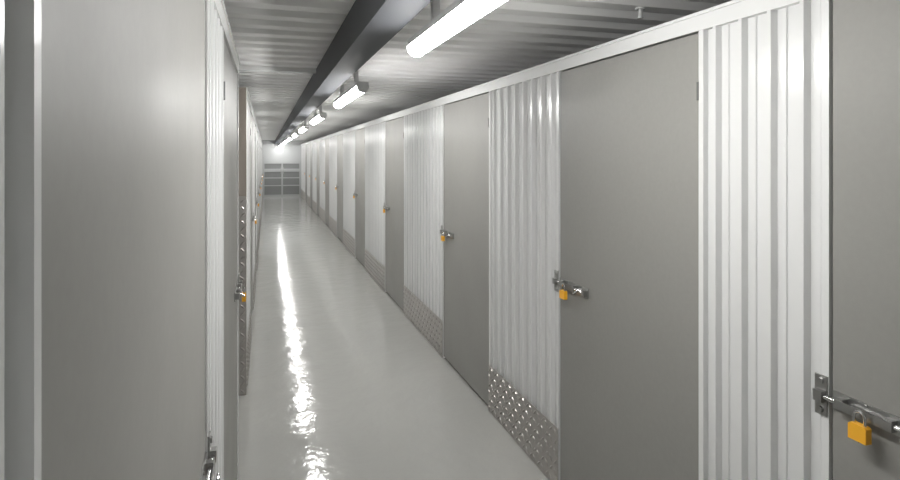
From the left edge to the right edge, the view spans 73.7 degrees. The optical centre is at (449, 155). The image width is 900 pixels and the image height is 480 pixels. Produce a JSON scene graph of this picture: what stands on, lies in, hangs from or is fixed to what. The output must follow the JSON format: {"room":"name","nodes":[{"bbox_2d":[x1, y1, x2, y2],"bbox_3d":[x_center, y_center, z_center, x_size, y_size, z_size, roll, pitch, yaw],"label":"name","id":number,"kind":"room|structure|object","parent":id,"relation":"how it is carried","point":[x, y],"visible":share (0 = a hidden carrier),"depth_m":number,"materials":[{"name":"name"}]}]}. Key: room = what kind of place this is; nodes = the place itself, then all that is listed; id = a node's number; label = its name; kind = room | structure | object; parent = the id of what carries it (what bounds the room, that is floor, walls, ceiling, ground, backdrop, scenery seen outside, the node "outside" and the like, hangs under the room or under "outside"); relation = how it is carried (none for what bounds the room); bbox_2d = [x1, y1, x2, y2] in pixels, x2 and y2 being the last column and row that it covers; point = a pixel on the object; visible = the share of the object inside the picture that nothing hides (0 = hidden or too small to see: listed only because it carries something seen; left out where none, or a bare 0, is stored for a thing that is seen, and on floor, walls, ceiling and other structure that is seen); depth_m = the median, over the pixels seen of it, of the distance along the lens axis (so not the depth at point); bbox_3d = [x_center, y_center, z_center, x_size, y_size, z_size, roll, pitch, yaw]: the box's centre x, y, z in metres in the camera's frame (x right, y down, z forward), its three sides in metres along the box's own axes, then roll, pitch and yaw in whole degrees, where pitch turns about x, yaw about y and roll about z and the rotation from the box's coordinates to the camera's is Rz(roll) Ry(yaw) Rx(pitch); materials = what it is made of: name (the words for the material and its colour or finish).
{"room":"self storage corridor","nodes":[
{"label":"self storage corridor","id":0,"kind":"room"},
{"bbox_2d":[0,0,262,479],"bbox_3d":[-3.012,0.568,9.275,0.076,2.064,29.500,0,0,-17],"label":"wall","id":1,"kind":"structure","parent":0,"point":[20,20],"depth_m":0.35,"materials":[{"name":"white metal"}]},
{"bbox_2d":[41,0,204,479],"bbox_3d":[-0.417,0.590,0.876,0.013,1.980,1.070,0,0,-17],"label":"leaf","id":2,"kind":"object","parent":1,"relation":"attached to","point":[123,81],"visible":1,"depth_m":0.59,"materials":[{"name":"grey paint"}]},
{"bbox_2d":[199,431,216,479],"bbox_3d":[-0.513,0.705,1.289,0.043,0.100,0.306,0,0,-17],"label":"bolt","id":3,"kind":"object","parent":2,"relation":"attached to","point":[208,467],"visible":1,"depth_m":1.35,"materials":[{"name":"silver metal"}]},
{"bbox_2d":[224,39,236,479],"bbox_3d":[-0.893,0.590,2.430,0.013,1.980,1.040,0,0,-17],"label":"leaf","id":4,"kind":"object","parent":1,"relation":"attached to","point":[230,75],"visible":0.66,"depth_m":2.39,"materials":[{"name":"grey paint"}]},
{"bbox_2d":[234,274,244,301],"bbox_3d":[-0.986,0.630,2.828,0.043,0.100,0.306,0,0,-17],"label":"bolt","id":5,"kind":"object","parent":4,"relation":"attached to","point":[238,289],"visible":1,"depth_m":2.77,"materials":[{"name":"silver metal"}]},
{"bbox_2d":[242,286,245,301],"bbox_3d":[-0.976,0.652,2.844,0.018,0.074,0.044,0,0,-17],"label":"padlock","id":6,"kind":"object","parent":5,"relation":"attached to","point":[243,292],"visible":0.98,"depth_m":2.83,"materials":[{"name":"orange metal"}]},
{"bbox_2d":[247,306,250,385],"bbox_3d":[-1.559,1.450,4.657,0.008,0.291,1.192,0,0,-17],"label":"plate","id":7,"kind":"object","parent":1,"relation":"attached to","point":[249,325],"visible":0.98,"depth_m":4.51,"materials":[{"name":"metal"}]},
{"bbox_2d":[250,112,251,317],"bbox_3d":[-1.897,0.590,5.704,0.013,1.980,0.990,0,0,-17],"label":"leaf","id":8,"kind":"object","parent":1,"relation":"attached to","point":[250,112],"visible":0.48,"depth_m":5.85,"materials":[{"name":"grey paint"}]},
{"bbox_2d":[253,264,255,308],"bbox_3d":[-2.204,1.450,6.761,0.008,0.291,1.192,0,0,-17],"label":"plate","id":9,"kind":"object","parent":1,"relation":"attached to","point":[254,277],"visible":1,"depth_m":6.63,"materials":[{"name":"metal"}]},
{"bbox_2d":[255,127,255,271],"bbox_3d":[-2.543,0.590,7.808,0.013,1.980,0.990,0,0,-17],"label":"leaf","id":10,"kind":"object","parent":1,"relation":"attached to","point":[255,127],"visible":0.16,"depth_m":8.09,"materials":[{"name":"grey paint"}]},
{"bbox_2d":[256,239,257,269],"bbox_3d":[-2.849,1.450,8.864,0.008,0.291,1.192,0,0,-17],"label":"plate","id":11,"kind":"object","parent":1,"relation":"attached to","point":[257,239],"visible":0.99,"depth_m":8.95,"materials":[{"name":"metal"}]},
{"bbox_2d":[257,132,257,238],"bbox_3d":[-3.188,0.590,9.911,0.013,1.980,0.990,0,0,-17],"label":"leaf","id":12,"kind":"object","parent":1,"relation":"attached to","point":[257,132],"visible":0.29,"depth_m":9.99,"materials":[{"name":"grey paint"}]},
{"bbox_2d":[237,73,238,479],"bbox_3d":[-2.224,0.570,2.597,2.470,2.060,0.050,0,0,-17],"label":"wall","id":13,"kind":"structure","parent":0,"point":[237,73],"depth_m":2.93,"materials":[{"name":"white metal"}]},
{"bbox_2d":[239,87,246,395],"bbox_3d":[-2.557,0.570,3.689,2.474,2.060,0.066,0,0,-17],"label":"wall","id":14,"kind":"structure","parent":0,"point":[242,90],"depth_m":4.01,"materials":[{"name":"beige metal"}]},
{"bbox_2d":[239,196,245,394],"bbox_3d":[-2.541,0.933,3.654,2.464,1.326,0.009,0,0,-17],"label":"plate","id":15,"kind":"object","parent":14,"relation":"attached to","point":[242,199],"visible":0.04,"depth_m":4.01,"materials":[{"name":"metal"}]},
{"bbox_2d":[262,140,311,189],"bbox_3d":[-6.923,0.490,23.597,5.800,2.220,0.060,0,0,-17],"label":"wall","id":16,"kind":"structure","parent":0,"point":[263,141],"depth_m":23.56,"materials":[{"name":"grey metal"}]},
{"bbox_2d":[263,144,300,196],"bbox_3d":[-6.606,0.570,23.600,1.444,2.060,0.100,0,0,-17],"label":"double door","id":17,"kind":"structure","parent":16,"relation":"in","point":[281,165],"depth_m":23.61,"materials":[{"name":"grey metal"}]},
{"bbox_2d":[238,196,548,479],"bbox_3d":[-2.653,1.650,9.672,5.900,0.100,30.150,0,0,-17],"label":"floor","id":18,"kind":"structure","parent":0,"point":[343,385],"depth_m":4.20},
{"bbox_2d":[223,0,731,139],"bbox_3d":[-2.645,-0.670,9.648,5.800,0.100,30.000,0,0,-17],"label":"ceiling","id":19,"kind":"structure","parent":0,"point":[515,36],"depth_m":3.42,"materials":[{"name":"grey metal"}]},
{"bbox_2d":[239,65,315,73],"bbox_3d":[-2.362,-0.605,3.847,2.940,0.029,0.060,0,0,-17],"label":"beam","id":20,"kind":"structure","parent":19,"relation":"attached to","point":[241,68],"depth_m":4.18,"materials":[{"name":"white metal"}]},
{"bbox_2d":[292,127,298,137],"bbox_3d":[-2.853,-0.490,11.091,0.072,0.261,1.220,0,0,-17],"label":"light","id":21,"kind":"object","parent":19,"relation":"hanging from","point":[296,133],"depth_m":10.75,"materials":[{"name":"white plastic"}]},
{"bbox_2d":[299,119,308,132],"bbox_3d":[-2.126,-0.490,8.720,0.072,0.261,1.220,0,0,-17],"label":"light","id":22,"kind":"object","parent":19,"relation":"hanging from","point":[304,127],"depth_m":8.37,"materials":[{"name":"white plastic"}]},
{"bbox_2d":[310,104,326,124],"bbox_3d":[-1.399,-0.490,6.349,0.072,0.261,1.220,0,0,-17],"label":"light","id":23,"kind":"object","parent":19,"relation":"hanging from","point":[321,115],"depth_m":6.01,"materials":[{"name":"white plastic"}]},
{"bbox_2d":[333,69,368,108],"bbox_3d":[-0.672,-0.490,3.978,0.072,0.261,1.220,0,0,-17],"label":"light","id":24,"kind":"object","parent":19,"relation":"hanging from","point":[358,88],"depth_m":3.65,"materials":[{"name":"white plastic"}]},
{"bbox_2d":[275,0,431,143],"bbox_3d":[-2.472,-0.539,9.440,0.130,0.158,29.500,0,0,-17],"label":"steel beam","id":25,"kind":"structure","parent":19,"relation":"attached to","point":[368,25],"depth_m":2.67,"materials":[{"name":"grey metal"}]},
{"bbox_2d":[407,0,506,57],"bbox_3d":[0.055,-0.490,1.607,0.072,0.261,1.220,0,0,-17],"label":"light","id":26,"kind":"object","parent":19,"relation":"hanging from","point":[460,14],"depth_m":1.74,"materials":[{"name":"white plastic"}]},
{"bbox_2d":[635,7,644,18],"bbox_3d":[0.798,-0.599,2.514,0.040,0.043,0.040,0,0,-17],"label":"sprinkler","id":27,"kind":"object","parent":19,"relation":"attached to","point":[639,9],"visible":1,"depth_m":2.51,"materials":[{"name":"white metal"}]},
{"bbox_2d":[301,0,832,479],"bbox_3d":[-1.551,0.568,9.723,0.076,2.064,29.500,0,0,-17],"label":"wall","id":28,"kind":"structure","parent":0,"point":[766,66],"depth_m":1.84,"materials":[{"name":"white metal"}]},
{"bbox_2d":[301,189,304,199],"bbox_3d":[-5.542,1.450,22.614,0.008,0.291,2.502,0,0,-17],"label":"plate","id":29,"kind":"object","parent":28,"relation":"attached to","point":[302,191],"visible":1,"depth_m":22.58,"materials":[{"name":"metal"}]},
{"bbox_2d":[305,144,306,201],"bbox_3d":[-5.011,0.590,20.941,0.013,1.980,0.990,0,0,-17],"label":"leaf","id":30,"kind":"object","parent":28,"relation":"attached to","point":[306,144],"visible":0.8,"depth_m":20.80,"materials":[{"name":"grey paint"}]},
{"bbox_2d":[310,143,311,206],"bbox_3d":[-4.278,0.590,18.551,0.013,1.980,0.990,0,0,-17],"label":"leaf","id":31,"kind":"object","parent":28,"relation":"attached to","point":[310,143],"visible":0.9,"depth_m":18.52,"materials":[{"name":"grey paint"}]},
{"bbox_2d":[312,199,315,212],"bbox_3d":[-3.927,1.450,17.351,0.008,0.291,1.492,0,0,-17],"label":"plate","id":32,"kind":"object","parent":28,"relation":"attached to","point":[313,201],"visible":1,"depth_m":17.26,"materials":[{"name":"metal"}]},
{"bbox_2d":[317,141,319,214],"bbox_3d":[-3.545,0.590,16.161,0.013,1.980,0.990,0,0,-17],"label":"leaf","id":33,"kind":"object","parent":28,"relation":"attached to","point":[318,142],"visible":0.8,"depth_m":16.05,"materials":[{"name":"grey paint"}]},
{"bbox_2d":[319,206,324,222],"bbox_3d":[-3.194,1.450,14.961,0.008,0.291,1.492,0,0,-17],"label":"plate","id":34,"kind":"object","parent":28,"relation":"attached to","point":[321,211],"visible":1,"depth_m":14.82,"materials":[{"name":"metal"}]},
{"bbox_2d":[325,138,328,225],"bbox_3d":[-2.812,0.590,13.771,0.013,1.980,0.990,0,0,-17],"label":"leaf","id":35,"kind":"object","parent":28,"relation":"attached to","point":[326,140],"visible":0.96,"depth_m":13.70,"materials":[{"name":"grey paint"}]},
{"bbox_2d":[329,215,336,236],"bbox_3d":[-2.461,1.450,12.571,0.008,0.291,1.492,0,0,-17],"label":"plate","id":36,"kind":"object","parent":28,"relation":"attached to","point":[332,223],"visible":1,"depth_m":12.40,"materials":[{"name":"metal"}]},
{"bbox_2d":[337,134,342,241],"bbox_3d":[-2.079,0.590,11.381,0.013,1.980,0.990,0,0,-17],"label":"leaf","id":37,"kind":"object","parent":28,"relation":"attached to","point":[339,137],"visible":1,"depth_m":11.31,"materials":[{"name":"grey paint"}]},
{"bbox_2d":[343,228,354,256],"bbox_3d":[-1.725,1.450,10.171,0.008,0.291,1.512,0,0,-17],"label":"plate","id":38,"kind":"object","parent":28,"relation":"attached to","point":[348,240],"visible":1,"depth_m":10.03,"materials":[{"name":"metal"}]},
{"bbox_2d":[355,128,364,266],"bbox_3d":[-1.340,0.590,8.971,0.013,1.980,0.990,0,0,-17],"label":"leaf","id":39,"kind":"object","parent":28,"relation":"attached to","point":[359,134],"visible":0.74,"depth_m":8.92,"materials":[{"name":"grey paint"}]},
{"bbox_2d":[364,249,384,291],"bbox_3d":[-0.990,1.450,7.775,0.008,0.291,1.485,0,0,-17],"label":"plate","id":40,"kind":"object","parent":28,"relation":"attached to","point":[376,270],"visible":1,"depth_m":7.65,"materials":[{"name":"metal"}]},
{"bbox_2d":[385,117,403,309],"bbox_3d":[-0.607,0.590,6.580,0.013,1.980,1.007,0,0,-17],"label":"leaf","id":41,"kind":"object","parent":28,"relation":"attached to","point":[394,129],"visible":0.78,"depth_m":6.56,"materials":[{"name":"grey paint"}]},
{"bbox_2d":[403,285,442,357],"bbox_3d":[-0.267,1.450,5.418,0.008,0.291,1.396,0,0,-17],"label":"plate","id":42,"kind":"object","parent":28,"relation":"attached to","point":[424,319],"visible":1,"depth_m":5.28,"materials":[{"name":"metal"}]},
{"bbox_2d":[444,93,488,405],"bbox_3d":[0.105,0.590,4.261,0.013,1.980,1.016,0,0,-17],"label":"leaf","id":43,"kind":"object","parent":28,"relation":"attached to","point":[466,129],"visible":0.88,"depth_m":4.16,"materials":[{"name":"grey paint"}]},
{"bbox_2d":[440,225,453,238],"bbox_3d":[-0.039,0.600,4.631,0.043,0.100,0.306,0,0,-17],"label":"bolt","id":44,"kind":"object","parent":43,"relation":"attached to","point":[446,233],"visible":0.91,"depth_m":4.60,"materials":[{"name":"silver metal"}]},
{"bbox_2d":[489,365,557,479],"bbox_3d":[0.377,1.450,3.316,0.008,0.291,0.932,0,0,-17],"label":"plate","id":45,"kind":"object","parent":28,"relation":"attached to","point":[532,431],"visible":1,"depth_m":3.23,"materials":[{"name":"metal"}]},
{"bbox_2d":[560,33,698,479],"bbox_3d":[0.673,0.590,2.408,0.013,1.980,0.960,0,0,-17],"label":"leaf","id":46,"kind":"object","parent":28,"relation":"attached to","point":[629,122],"visible":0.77,"depth_m":2.30,"materials":[{"name":"grey paint"}]},
{"bbox_2d":[552,270,588,298],"bbox_3d":[0.538,0.600,2.752,0.043,0.100,0.306,0,0,-17],"label":"bolt","id":47,"kind":"object","parent":46,"relation":"attached to","point":[575,288],"visible":1,"depth_m":2.73,"materials":[{"name":"silver metal"}]},
{"bbox_2d":[559,283,566,299],"bbox_3d":[0.521,0.622,2.759,0.018,0.074,0.044,0,0,-17],"label":"padlock","id":48,"kind":"object","parent":47,"relation":"attached to","point":[562,293],"visible":1,"depth_m":2.75,"materials":[{"name":"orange metal"}]},
{"bbox_2d":[696,82,698,100],"bbox_3d":[0.802,0.585,1.947,0.010,1.650,0.015,0,0,-17],"label":"hinges","id":49,"kind":"object","parent":28,"relation":"attached to","point":[697,83],"visible":1,"depth_m":1.94,"materials":[{"name":"grey metal"}]},
{"bbox_2d":[833,0,899,479],"bbox_3d":[1.100,0.590,1.017,0.013,1.980,0.990,0,0,-17],"label":"leaf","id":50,"kind":"object","parent":28,"relation":"attached to","point":[866,33],"visible":1,"depth_m":1.40,"materials":[{"name":"grey paint"}]},
{"bbox_2d":[813,372,899,440],"bbox_3d":[0.960,0.600,1.375,0.043,0.100,0.306,0,0,-17],"label":"bolt","id":51,"kind":"object","parent":50,"relation":"attached to","point":[886,421],"visible":0.88,"depth_m":1.43,"materials":[{"name":"silver metal"}]},
{"bbox_2d":[848,410,871,445],"bbox_3d":[0.944,0.622,1.383,0.018,0.074,0.044,0,0,-17],"label":"padlock","id":52,"kind":"object","parent":51,"relation":"attached to","point":[859,432],"visible":1,"depth_m":1.37,"materials":[{"name":"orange metal"}]}
]}

